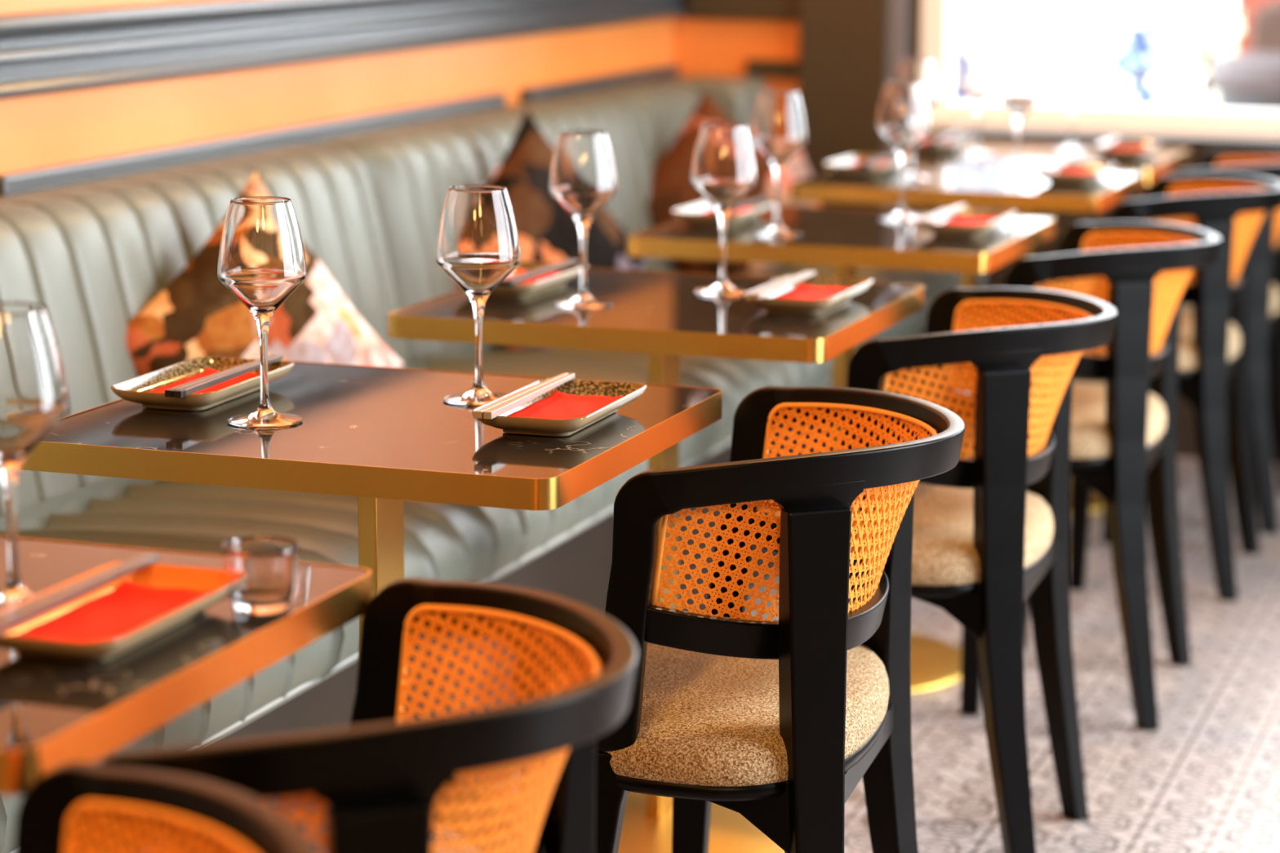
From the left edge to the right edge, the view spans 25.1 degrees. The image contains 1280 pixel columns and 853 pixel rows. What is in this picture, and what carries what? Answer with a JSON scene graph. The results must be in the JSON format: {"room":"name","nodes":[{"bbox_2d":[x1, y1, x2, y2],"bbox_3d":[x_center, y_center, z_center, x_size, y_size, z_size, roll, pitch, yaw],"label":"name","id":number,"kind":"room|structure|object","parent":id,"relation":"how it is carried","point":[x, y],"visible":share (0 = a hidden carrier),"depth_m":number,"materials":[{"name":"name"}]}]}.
{"room":"restaurant","nodes":[
{"label":"restaurant","id":0,"kind":"room"},
{"bbox_2d":[0,0,679,195],"bbox_3d":[-1.398,-0.700,2.887,0.148,2.900,8.910,4,11,19],"label":"wall","id":1,"kind":"structure","parent":0,"point":[55,139],"depth_m":5.01,"materials":[{"name":"orange paint"}]},
{"bbox_2d":[0,0,687,98],"bbox_3d":[-1.353,-0.302,2.879,0.052,0.120,8.790,4,11,19],"label":"trim","id":2,"kind":"structure","parent":1,"relation":"attached to","point":[59,51],"depth_m":4.80,"materials":[{"name":"grey"}]},
{"bbox_2d":[431,457,1279,852],"bbox_3d":[0.551,0.930,2.422,4.300,0.120,8.990,4,11,19],"label":"floor","id":3,"kind":"structure","parent":0,"point":[1207,780],"depth_m":4.52,"materials":[{"name":"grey tile"}]},
{"bbox_2d":[13,761,320,852],"bbox_3d":[-0.375,0.623,1.643,0.407,0.760,0.520,3,11,16],"label":"armchair","id":4,"kind":"object","parent":3,"relation":"on","point":[70,802],"visible":1,"depth_m":1.78,"materials":[{"name":"black wood"}]},
{"bbox_2d":[0,535,371,795],"bbox_3d":[-0.588,0.512,2.263,0.598,0.750,0.546,4,11,19],"label":"bistro table","id":5,"kind":"object","parent":3,"relation":"on","point":[54,713],"visible":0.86,"depth_m":2.07,"materials":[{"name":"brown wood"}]},
{"bbox_2d":[0,302,68,609],"bbox_3d":[-0.484,0.024,2.207,0.092,0.232,0.092,-10,14,-42],"label":"wine glass","id":6,"kind":"object","parent":5,"relation":"on","point":[34,399],"visible":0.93,"depth_m":2.17,"materials":[{"name":"clear glass"}]},
{"bbox_2d":[0,560,234,662],"bbox_3d":[-0.393,0.141,2.147,0.124,0.025,0.236,4,11,18],"label":"rectangular plate","id":7,"kind":"object","parent":5,"relation":"on","point":[153,575],"visible":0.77,"depth_m":2.14,"materials":[{"name":"beige ceramic"}]},
{"bbox_2d":[0,552,150,619],"bbox_3d":[-0.432,0.125,2.154,0.009,0.007,0.262,4,11,19],"label":"chopstick","id":8,"kind":"object","parent":7,"relation":"on","point":[5,614],"visible":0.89,"depth_m":2.15,"materials":[{"name":"grey wood"}]},
{"bbox_2d":[0,553,159,634],"bbox_3d":[-0.424,0.125,2.151,0.009,0.007,0.262,4,11,18],"label":"chopstick","id":9,"kind":"object","parent":7,"relation":"on","point":[12,621],"visible":1,"depth_m":2.14,"materials":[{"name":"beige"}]},
{"bbox_2d":[8,580,214,642],"bbox_3d":[-0.393,0.142,2.147,0.078,0.009,0.176,4,11,18],"label":"folded napkin","id":10,"kind":"object","parent":7,"relation":"on","point":[129,606],"visible":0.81,"depth_m":2.16,"materials":[{"name":"red fabric"}]},
{"bbox_2d":[222,535,298,614],"bbox_3d":[-0.292,0.115,2.214,0.058,0.051,0.058,4,11,19],"label":"tumbler","id":11,"kind":"object","parent":5,"relation":"on","point":[262,569],"visible":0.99,"depth_m":2.19,"materials":[{"name":"clear glass"}]},
{"bbox_2d":[82,577,638,852],"bbox_3d":[-0.205,0.532,2.140,0.407,0.760,0.520,3,11,16],"label":"armchair","id":12,"kind":"object","parent":3,"relation":"on","point":[386,779],"visible":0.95,"depth_m":1.99,"materials":[{"name":"black wood"}]},
{"bbox_2d":[21,360,722,638],"bbox_3d":[-0.277,0.354,3.129,0.598,0.750,0.546,4,11,19],"label":"bistro table","id":13,"kind":"object","parent":3,"relation":"on","point":[383,437],"visible":0.56,"depth_m":2.92,"materials":[{"name":"brown marble"},{"name":"brushed brass"}]},
{"bbox_2d":[110,355,293,410],"bbox_3d":[-0.477,-0.045,3.149,0.124,0.025,0.236,4,11,17],"label":"rectangular plate","id":14,"kind":"object","parent":13,"relation":"on","point":[135,389],"visible":0.83,"depth_m":3.13,"materials":[{"name":"beige ceramic"}]},
{"bbox_2d":[148,368,260,394],"bbox_3d":[-0.477,-0.044,3.149,0.078,0.009,0.176,4,11,17],"label":"folded napkin","id":15,"kind":"object","parent":14,"relation":"on","point":[208,371],"visible":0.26,"depth_m":3.18,"materials":[{"name":"red fabric"}]},
{"bbox_2d":[164,354,276,397],"bbox_3d":[-0.455,-0.057,3.135,0.009,0.007,0.262,4,11,17],"label":"chopstick","id":16,"kind":"object","parent":14,"relation":"on","point":[169,393],"visible":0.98,"depth_m":3.09,"materials":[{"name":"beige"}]},
{"bbox_2d":[173,355,283,398],"bbox_3d":[-0.446,-0.056,3.132,0.009,0.007,0.262,3,11,17],"label":"chopstick","id":17,"kind":"object","parent":14,"relation":"on","point":[183,392],"visible":1,"depth_m":3.10,"materials":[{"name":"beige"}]},
{"bbox_2d":[217,196,306,427],"bbox_3d":[-0.392,-0.120,2.986,0.092,0.232,0.092,5,12,25],"label":"wine glass","id":18,"kind":"object","parent":13,"relation":"on","point":[261,261],"visible":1,"depth_m":2.95,"materials":[{"name":"clear glass"}]},
{"bbox_2d":[435,184,520,405],"bbox_3d":[-0.175,-0.144,3.119,0.092,0.232,0.092,0,11,-4],"label":"wine glass","id":19,"kind":"object","parent":13,"relation":"on","point":[477,242],"visible":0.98,"depth_m":3.08,"materials":[{"name":"clear glass"}]},
{"bbox_2d":[471,377,646,435],"bbox_3d":[-0.083,-0.018,3.013,0.124,0.025,0.236,4,11,18],"label":"rectangular plate","id":20,"kind":"object","parent":13,"relation":"on","point":[630,392],"visible":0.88,"depth_m":2.98,"materials":[{"name":"beige ceramic"}]},
{"bbox_2d":[473,373,568,418],"bbox_3d":[-0.122,-0.034,3.020,0.009,0.007,0.262,4,11,18],"label":"chopstick","id":21,"kind":"object","parent":20,"relation":"on","point":[477,414],"visible":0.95,"depth_m":2.98,"materials":[{"name":"beige"}]},
{"bbox_2d":[484,373,574,419],"bbox_3d":[-0.114,-0.034,3.017,0.009,0.007,0.262,4,11,17],"label":"chopstick","id":22,"kind":"object","parent":20,"relation":"on","point":[492,413],"visible":1,"depth_m":2.99,"materials":[{"name":"beige"}]},
{"bbox_2d":[506,390,622,419],"bbox_3d":[-0.083,-0.017,3.013,0.078,0.009,0.176,4,11,18],"label":"folded napkin","id":23,"kind":"object","parent":20,"relation":"on","point":[558,405],"visible":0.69,"depth_m":3.04,"materials":[{"name":"red fabric"}]},
{"bbox_2d":[0,75,985,852],"bbox_3d":[-0.629,0.150,3.902,0.777,0.866,6.555,4,11,19],"label":"banquette","id":24,"kind":"object","parent":3,"relation":"on","point":[368,205],"visible":0.41,"depth_m":4.31,"materials":[{"name":"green leather"}]},
{"bbox_2d":[125,172,403,376],"bbox_3d":[-0.569,-0.107,4.294,0.180,0.532,0.531,7,13,33],"label":"cushion","id":25,"kind":"object","parent":24,"relation":"on","point":[195,315],"visible":0.38,"depth_m":4.21,"materials":[{"name":"fabric"}]},
{"bbox_2d":[457,110,651,351],"bbox_3d":[-0.182,-0.310,5.374,0.180,0.552,0.552,7,12,33],"label":"cushion","id":26,"kind":"object","parent":24,"relation":"on","point":[547,232],"visible":0.3,"depth_m":5.33,"materials":[{"name":"fabric"}]},
{"bbox_2d":[646,90,773,275],"bbox_3d":[0.167,-0.483,6.317,0.501,0.501,0.171,-6,12,-31],"label":"cushion","id":27,"kind":"object","parent":24,"relation":"on","point":[671,188],"visible":0.31,"depth_m":6.25,"materials":[{"name":"orange fabric"}]},
{"bbox_2d":[663,75,769,135],"bbox_3d":[0.168,-0.622,6.873,0.240,0.420,0.250,4,11,19],"label":"bench backrest","id":28,"kind":"object","parent":24,"relation":"on","point":[736,96],"depth_m":6.72,"materials":[{"name":"leather"}]},
{"bbox_2d":[749,149,821,272],"bbox_3d":[0.302,-0.470,6.357,0.279,0.272,0.143,-7,13,-35],"label":"cushion","id":29,"kind":"object","parent":24,"relation":"on","point":[796,168],"visible":0.23,"depth_m":6.32,"materials":[{"name":"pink fabric"}]},
{"bbox_2d":[898,269,985,333],"bbox_3d":[0.472,-0.340,6.622,0.530,0.150,0.578,4,11,19],"label":"seat cushion","id":30,"kind":"object","parent":24,"relation":"on","point":[935,282],"depth_m":6.45,"materials":[{"name":"wicker"}]},
{"bbox_2d":[387,267,924,852],"bbox_3d":[0.034,0.195,3.995,0.598,0.750,0.546,4,11,19],"label":"bistro table","id":31,"kind":"object","parent":3,"relation":"on","point":[660,315],"visible":0.55,"depth_m":3.81,"materials":[{"name":"brown marble"},{"name":"brushed brass"}]},
{"bbox_2d":[451,260,587,297],"bbox_3d":[-0.166,-0.204,4.015,0.124,0.025,0.236,4,11,20],"label":"rectangular plate","id":32,"kind":"object","parent":31,"relation":"on","point":[523,290],"visible":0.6,"depth_m":3.97,"materials":[{"name":"beige ceramic"}]},
{"bbox_2d":[506,269,560,284],"bbox_3d":[-0.166,-0.203,4.015,0.078,0.009,0.176,4,11,20],"label":"folded napkin","id":33,"kind":"object","parent":32,"relation":"on","point":[519,271],"visible":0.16,"depth_m":4.07,"materials":[{"name":"red fabric"}]},
{"bbox_2d":[497,258,573,285],"bbox_3d":[-0.143,-0.216,4.000,0.009,0.007,0.262,4,11,20],"label":"chopstick","id":34,"kind":"object","parent":32,"relation":"on","point":[502,283],"visible":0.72,"depth_m":3.97,"materials":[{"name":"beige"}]},
{"bbox_2d":[504,259,577,286],"bbox_3d":[-0.135,-0.215,3.998,0.009,0.007,0.262,4,11,19],"label":"chopstick","id":35,"kind":"object","parent":32,"relation":"on","point":[512,282],"visible":1,"depth_m":3.97,"materials":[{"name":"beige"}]},
{"bbox_2d":[549,129,617,308],"bbox_3d":[-0.076,-0.279,3.851,0.092,0.232,0.092,-5,12,-28],"label":"wine glass","id":36,"kind":"object","parent":31,"relation":"on","point":[583,180],"visible":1,"depth_m":3.81,"materials":[{"name":"clear glass"}]},
{"bbox_2d":[690,123,756,295],"bbox_3d":[0.116,-0.302,3.979,0.092,0.232,0.092,-2,11,-12],"label":"wine glass","id":37,"kind":"object","parent":31,"relation":"on","point":[723,168],"visible":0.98,"depth_m":3.94,"materials":[{"name":"clear glass"}]},
{"bbox_2d":[742,274,872,313],"bbox_3d":[0.228,-0.177,3.878,0.124,0.025,0.236,4,11,20],"label":"rectangular plate","id":38,"kind":"object","parent":31,"relation":"on","point":[770,304],"visible":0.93,"depth_m":3.81,"materials":[{"name":"beige ceramic"}]},
{"bbox_2d":[746,270,809,298],"bbox_3d":[0.189,-0.193,3.885,0.009,0.007,0.262,4,11,20],"label":"chopstick","id":39,"kind":"object","parent":38,"relation":"on","point":[749,295],"visible":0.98,"depth_m":3.84,"materials":[{"name":"beige wood"}]},
{"bbox_2d":[753,271,815,299],"bbox_3d":[0.197,-0.192,3.883,0.009,0.007,0.262,4,11,19],"label":"chopstick","id":40,"kind":"object","parent":38,"relation":"on","point":[760,295],"visible":1,"depth_m":3.85,"materials":[{"name":"beige wood"}]},
{"bbox_2d":[772,283,853,299],"bbox_3d":[0.228,-0.176,3.879,0.078,0.009,0.176,4,11,20],"label":"folded napkin","id":41,"kind":"object","parent":38,"relation":"on","point":[803,291],"visible":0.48,"depth_m":3.92,"materials":[{"name":"red fabric"}]},
{"bbox_2d":[595,386,964,852],"bbox_3d":[0.133,0.364,3.058,0.407,0.760,0.520,3,11,15],"label":"armchair","id":42,"kind":"object","parent":3,"relation":"on","point":[775,724],"visible":0.99,"depth_m":2.84,"materials":[{"name":"black wood"}]},
{"bbox_2d":[626,205,1055,693],"bbox_3d":[0.344,0.036,4.861,0.598,0.750,0.546,4,11,19],"label":"bistro table","id":43,"kind":"object","parent":3,"relation":"on","point":[846,240],"visible":0.35,"depth_m":4.65,"materials":[{"name":"dark polished marble"},{"name":"brushed brass"}]},
{"bbox_2d":[671,199,774,226],"bbox_3d":[0.144,-0.363,4.881,0.124,0.025,0.236,4,11,20],"label":"rectangular plate","id":44,"kind":"object","parent":43,"relation":"on","point":[691,213],"visible":0.69,"depth_m":4.82,"materials":[{"name":"beige ceramic"}]},
{"bbox_2d":[701,207,754,213],"bbox_3d":[0.144,-0.362,4.881,0.078,0.009,0.176,4,11,20],"label":"folded napkin","id":45,"kind":"object","parent":44,"relation":"on","point":[745,209],"visible":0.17,"depth_m":4.93,"materials":[{"name":"red fabric"}]},
{"bbox_2d":[711,196,764,215],"bbox_3d":[0.167,-0.374,4.866,0.009,0.007,0.262,4,11,20],"label":"chopstick","id":46,"kind":"object","parent":44,"relation":"on","point":[713,212],"visible":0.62,"depth_m":4.87,"materials":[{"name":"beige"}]},
{"bbox_2d":[730,196,768,212],"bbox_3d":[0.175,-0.374,4.863,0.009,0.007,0.262,4,11,19],"label":"chopstick","id":47,"kind":"object","parent":44,"relation":"on","point":[749,203],"visible":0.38,"depth_m":4.88,"materials":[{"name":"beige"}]},
{"bbox_2d":[750,89,806,236],"bbox_3d":[0.224,-0.427,4.662,0.092,0.232,0.092,5,11,24],"label":"wine glass","id":48,"kind":"object","parent":43,"relation":"on","point":[778,131],"visible":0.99,"depth_m":4.62,"materials":[{"name":"clear glass"}]},
{"bbox_2d":[875,81,930,221],"bbox_3d":[0.447,-0.469,4.893,0.092,0.232,0.092,-2,11,-10],"label":"wine glass","id":49,"kind":"object","parent":43,"relation":"on","point":[903,120],"visible":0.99,"depth_m":4.85,"materials":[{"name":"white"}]},
{"bbox_2d":[915,207,1015,236],"bbox_3d":[0.538,-0.336,4.744,0.124,0.025,0.236,4,11,19],"label":"rectangular plate","id":50,"kind":"object","parent":43,"relation":"on","point":[937,228],"visible":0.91,"depth_m":4.67,"materials":[{"name":"beige ceramic"}]},
{"bbox_2d":[920,204,961,224],"bbox_3d":[0.499,-0.352,4.752,0.009,0.007,0.262,4,11,19],"label":"chopstick","id":51,"kind":"object","parent":50,"relation":"on","point":[922,221],"visible":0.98,"depth_m":4.70,"materials":[{"name":"beige wood"}]},
{"bbox_2d":[926,204,966,224],"bbox_3d":[0.508,-0.351,4.748,0.009,0.007,0.262,4,11,19],"label":"chopstick","id":52,"kind":"object","parent":50,"relation":"on","point":[931,220],"visible":1,"depth_m":4.71,"materials":[{"name":"beige wood"}]},
{"bbox_2d":[940,214,1000,224],"bbox_3d":[0.538,-0.335,4.745,0.078,0.009,0.176,4,11,19],"label":"folded napkin","id":53,"kind":"object","parent":50,"relation":"on","point":[957,219],"visible":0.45,"depth_m":4.80,"materials":[{"name":"red fabric"}]},
{"bbox_2d":[790,161,1146,458],"bbox_3d":[0.655,-0.123,5.727,0.598,0.750,0.546,4,11,19],"label":"bistro table","id":54,"kind":"object","parent":3,"relation":"on","point":[975,186],"visible":0.27,"depth_m":5.48,"materials":[{"name":"brown wood"}]},
{"bbox_2d":[823,153,910,176],"bbox_3d":[0.455,-0.522,5.747,0.124,0.025,0.236,4,11,20],"label":"rectangular plate","id":55,"kind":"object","parent":54,"relation":"on","point":[842,166],"visible":0.85,"depth_m":5.67,"materials":[{"name":"beige ceramic"}]},
{"bbox_2d":[849,159,889,165],"bbox_3d":[0.455,-0.521,5.747,0.078,0.009,0.176,4,11,20],"label":"folded napkin","id":56,"kind":"object","parent":55,"relation":"on","point":[861,160],"visible":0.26,"depth_m":5.81,"materials":[{"name":"red"}]},
{"bbox_2d":[858,152,896,166],"bbox_3d":[0.477,-0.533,5.732,0.009,0.007,0.262,4,11,20],"label":"chopstick","id":57,"kind":"object","parent":55,"relation":"on","point":[860,164],"visible":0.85,"depth_m":5.67,"materials":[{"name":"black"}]},
{"bbox_2d":[863,153,897,166],"bbox_3d":[0.486,-0.533,5.729,0.009,0.007,0.262,4,11,20],"label":"chopstick","id":58,"kind":"object","parent":55,"relation":"on","point":[891,157],"visible":0.84,"depth_m":5.69,"materials":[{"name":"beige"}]},
{"bbox_2d":[893,57,938,180],"bbox_3d":[0.534,-0.598,5.593,0.092,0.232,0.092,-8,14,-39],"label":"wine glass","id":59,"kind":"object","parent":54,"relation":"on","point":[908,69],"visible":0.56,"depth_m":5.55,"materials":[{"name":"white"}]},
{"bbox_2d":[995,55,1042,174],"bbox_3d":[0.753,-0.620,5.715,0.092,0.232,0.092,4,11,19],"label":"wine glass","id":60,"kind":"object","parent":54,"relation":"on","point":[1019,86],"visible":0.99,"depth_m":5.67,"materials":[{"name":"white"}]},
{"bbox_2d":[1033,160,1115,183],"bbox_3d":[0.849,-0.495,5.610,0.124,0.025,0.236,4,11,19],"label":"rectangular plate","id":61,"kind":"object","parent":54,"relation":"on","point":[1053,176],"visible":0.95,"depth_m":5.53,"materials":[{"name":"beige ceramic"}]},
{"bbox_2d":[1037,158,1069,173],"bbox_3d":[0.809,-0.511,5.617,0.009,0.007,0.262,4,11,19],"label":"chopstick","id":62,"kind":"object","parent":61,"relation":"on","point":[1041,170],"visible":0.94,"depth_m":5.56,"materials":[{"name":"beige wood"}]},
{"bbox_2d":[1043,158,1072,173],"bbox_3d":[0.818,-0.510,5.614,0.009,0.007,0.262,4,11,19],"label":"chopstick","id":63,"kind":"object","parent":61,"relation":"on","point":[1059,165],"visible":1,"depth_m":5.58,"materials":[{"name":"beige wood"}]},
{"bbox_2d":[1056,166,1102,173],"bbox_3d":[0.849,-0.494,5.611,0.078,0.009,0.176,4,11,19],"label":"folded napkin","id":64,"kind":"object","parent":61,"relation":"on","point":[1066,170],"visible":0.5,"depth_m":5.68,"materials":[{"name":"red fabric"}]},
{"bbox_2d":[840,287,1117,852],"bbox_3d":[0.426,0.212,3.881,0.407,0.760,0.520,3,11,17],"label":"armchair","id":65,"kind":"object","parent":3,"relation":"on","point":[991,531],"visible":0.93,"depth_m":3.68,"materials":[{"name":"black wood"}]},
{"bbox_2d":[878,140,1190,513],"bbox_3d":[0.840,-0.218,6.245,0.598,0.750,0.546,4,11,19],"label":"bistro table","id":66,"kind":"object","parent":3,"relation":"on","point":[1159,162],"visible":0.21,"depth_m":6.14,"materials":[{"name":"brown wood"}]},
{"bbox_2d":[910,133,972,152],"bbox_3d":[0.641,-0.617,6.265,0.124,0.025,0.236,4,11,20],"label":"rectangular plate","id":67,"kind":"object","parent":66,"relation":"on","point":[920,147],"visible":0.62,"depth_m":6.19,"materials":[{"name":"beige ceramic"}]},
{"bbox_2d":[918,137,955,142],"bbox_3d":[0.641,-0.616,6.265,0.078,0.009,0.176,4,11,20],"label":"folded napkin","id":68,"kind":"object","parent":67,"relation":"on","point":[926,139],"visible":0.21,"depth_m":6.33,"materials":[{"name":"red"}]},
{"bbox_2d":[927,132,959,143],"bbox_3d":[0.664,-0.628,6.250,0.009,0.007,0.262,4,11,20],"label":"chopstick","id":69,"kind":"object","parent":67,"relation":"on","point":[930,141],"visible":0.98,"depth_m":6.19,"materials":[{"name":"black"}]},
{"bbox_2d":[932,132,964,144],"bbox_3d":[0.672,-0.628,6.247,0.009,0.007,0.262,4,11,19],"label":"chopstick","id":70,"kind":"object","parent":67,"relation":"on","point":[952,136],"visible":1,"depth_m":6.21,"materials":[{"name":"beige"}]},
{"bbox_2d":[957,44,999,156],"bbox_3d":[0.720,-0.694,6.112,0.092,0.232,0.092,-6,12,-32],"label":"wine glass","id":71,"kind":"object","parent":66,"relation":"on","point":[979,71],"visible":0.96,"depth_m":6.07,"materials":[{"name":"white"}]},
{"bbox_2d":[1089,139,1160,159],"bbox_3d":[1.035,-0.590,6.128,0.124,0.025,0.236,4,11,17],"label":"rectangular plate","id":72,"kind":"object","parent":66,"relation":"on","point":[1110,153],"visible":0.91,"depth_m":6.04,"materials":[{"name":"beige ceramic"}]},
{"bbox_2d":[1093,137,1116,149],"bbox_3d":[0.995,-0.606,6.135,0.009,0.007,0.262,4,11,18],"label":"chopstick","id":73,"kind":"object","parent":72,"relation":"on","point":[1096,147],"visible":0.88,"depth_m":6.07,"materials":[{"name":"beige"}]},
{"bbox_2d":[1099,137,1120,149],"bbox_3d":[1.004,-0.605,6.132,0.009,0.007,0.262,4,11,17],"label":"chopstick","id":74,"kind":"object","parent":72,"relation":"on","point":[1107,144],"visible":1,"depth_m":6.10,"materials":[{"name":"beige"}]},
{"bbox_2d":[1108,144,1149,149],"bbox_3d":[1.035,-0.589,6.128,0.078,0.009,0.176,4,11,18],"label":"folded napkin","id":75,"kind":"object","parent":72,"relation":"on","point":[1113,147],"visible":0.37,"depth_m":6.20,"materials":[{"name":"red fabric"}]},
{"bbox_2d":[960,221,1221,731],"bbox_3d":[0.730,0.061,4.708,0.407,0.760,0.520,4,11,17],"label":"armchair","id":76,"kind":"object","parent":3,"relation":"on","point":[1123,438],"visible":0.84,"depth_m":4.51,"materials":[{"name":"black wood"}]},
{"bbox_2d":[1069,173,1279,601],"bbox_3d":[1.028,-0.092,5.544,0.407,0.760,0.520,4,11,17],"label":"armchair","id":77,"kind":"object","parent":3,"relation":"on","point":[1214,346],"visible":0.71,"depth_m":5.35,"materials":[{"name":"black wood"}]},
{"bbox_2d":[1168,148,1279,533],"bbox_3d":[1.234,-0.198,6.118,0.407,0.760,0.520,4,11,18],"label":"armchair","id":78,"kind":"object","parent":3,"relation":"on","point":[1264,368],"visible":0.35,"depth_m":5.92,"materials":[{"name":"black wood"}]},
{"bbox_2d":[674,0,1279,463],"bbox_3d":[2.039,-1.312,6.277,4.100,2.900,0.126,4,11,19],"label":"wall","id":79,"kind":"structure","parent":0,"point":[702,46],"depth_m":6.85,"materials":[{"name":"brown"}]},
{"bbox_2d":[687,0,799,20],"bbox_3d":[0.255,-1.037,6.890,0.290,0.120,0.031,4,11,19],"label":"trim","id":80,"kind":"structure","parent":79,"relation":"attached to","point":[770,10],"depth_m":6.88,"materials":[{"name":"brown wood"}]},
{"bbox_2d":[745,58,798,79],"bbox_3d":[0.322,-0.582,6.950,0.143,0.605,0.016,4,11,19],"label":"trim","id":81,"kind":"structure","parent":79,"relation":"attached to","point":[774,68],"depth_m":6.89,"materials":[{"name":"brown wood"}]},
{"bbox_2d":[797,0,888,210],"bbox_3d":[0.489,-1.401,6.723,0.213,2.900,0.061,4,11,19],"label":"column","id":82,"kind":"structure","parent":79,"relation":"attached to","point":[842,55],"depth_m":6.80,"materials":[{"name":"brown"}]},
{"bbox_2d":[884,0,908,210],"bbox_3d":[0.613,-1.394,6.688,0.044,2.900,0.046,4,11,19],"label":"trim","id":83,"kind":"structure","parent":79,"relation":"attached to","point":[897,35],"depth_m":6.76,"materials":[{"name":"grey stone"}]},
{"bbox_2d":[904,0,921,211],"bbox_3d":[0.648,-1.393,6.684,0.026,2.900,0.031,4,11,19],"label":"trim","id":84,"kind":"structure","parent":79,"relation":"attached to","point":[914,6],"depth_m":6.76,"materials":[{"name":"brown"}]},
{"bbox_2d":[920,0,1279,138],"bbox_3d":[2.172,-1.463,6.151,3.186,1.755,0.120,4,11,19],"label":"window","id":85,"kind":"structure","parent":79,"relation":"in","point":[937,16],"depth_m":6.67,"materials":[{"name":"white paint"}]},
{"label":"outside","id":86,"kind":"structure","parent":0,"visible":0},
{"bbox_3d":[5.563,-1.359,15.686,26.000,0.100,19.690,4,11,19],"label":"floor","id":87,"kind":"structure","parent":86,"visible":0},
{"bbox_2d":[952,42,971,101],"bbox_3d":[0.920,-0.655,8.689,0.140,1.020,0.140,4,11,19],"label":"post","id":88,"kind":"object","parent":87,"relation":"on","point":[958,94],"visible":0.11,"depth_m":8.55,"materials":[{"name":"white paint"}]},
{"bbox_2d":[1104,0,1184,106],"bbox_3d":[1.621,-0.865,9.257,0.251,1.233,0.228,10,14,41],"label":"flowering shrub","id":89,"kind":"object","parent":87,"relation":"on","point":[1140,44],"visible":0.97,"depth_m":9.18,"materials":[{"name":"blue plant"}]},
{"bbox_2d":[1168,0,1244,108],"bbox_3d":[1.722,-0.775,8.809,0.232,1.221,0.238,4,11,19],"label":"flowering shrub","id":90,"kind":"object","parent":87,"relation":"on","point":[1210,28],"visible":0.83,"depth_m":8.71,"materials":[{"name":"beige plant"}]},
{"bbox_2d":[1208,53,1279,110],"bbox_3d":[1.919,-0.571,8.346,0.556,0.990,0.556,4,11,19],"label":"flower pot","id":91,"kind":"object","parent":87,"relation":"on","point":[1244,81],"visible":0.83,"depth_m":8.12,"materials":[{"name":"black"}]},
{"bbox_2d":[1234,0,1279,53],"bbox_3d":[2.456,-0.998,9.536,1.060,1.240,0.810,4,11,19],"label":"armchair","id":92,"kind":"object","parent":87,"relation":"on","point":[1260,19],"visible":0.07,"depth_m":9.71,"materials":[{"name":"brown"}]},
{"bbox_2d":[1250,0,1279,53],"bbox_3d":[2.508,-1.142,9.658,0.900,0.560,0.140,4,11,19],"label":"cushion","id":93,"kind":"object","parent":92,"relation":"on","point":[1264,14],"depth_m":9.69,"materials":[{"name":"fabric"}]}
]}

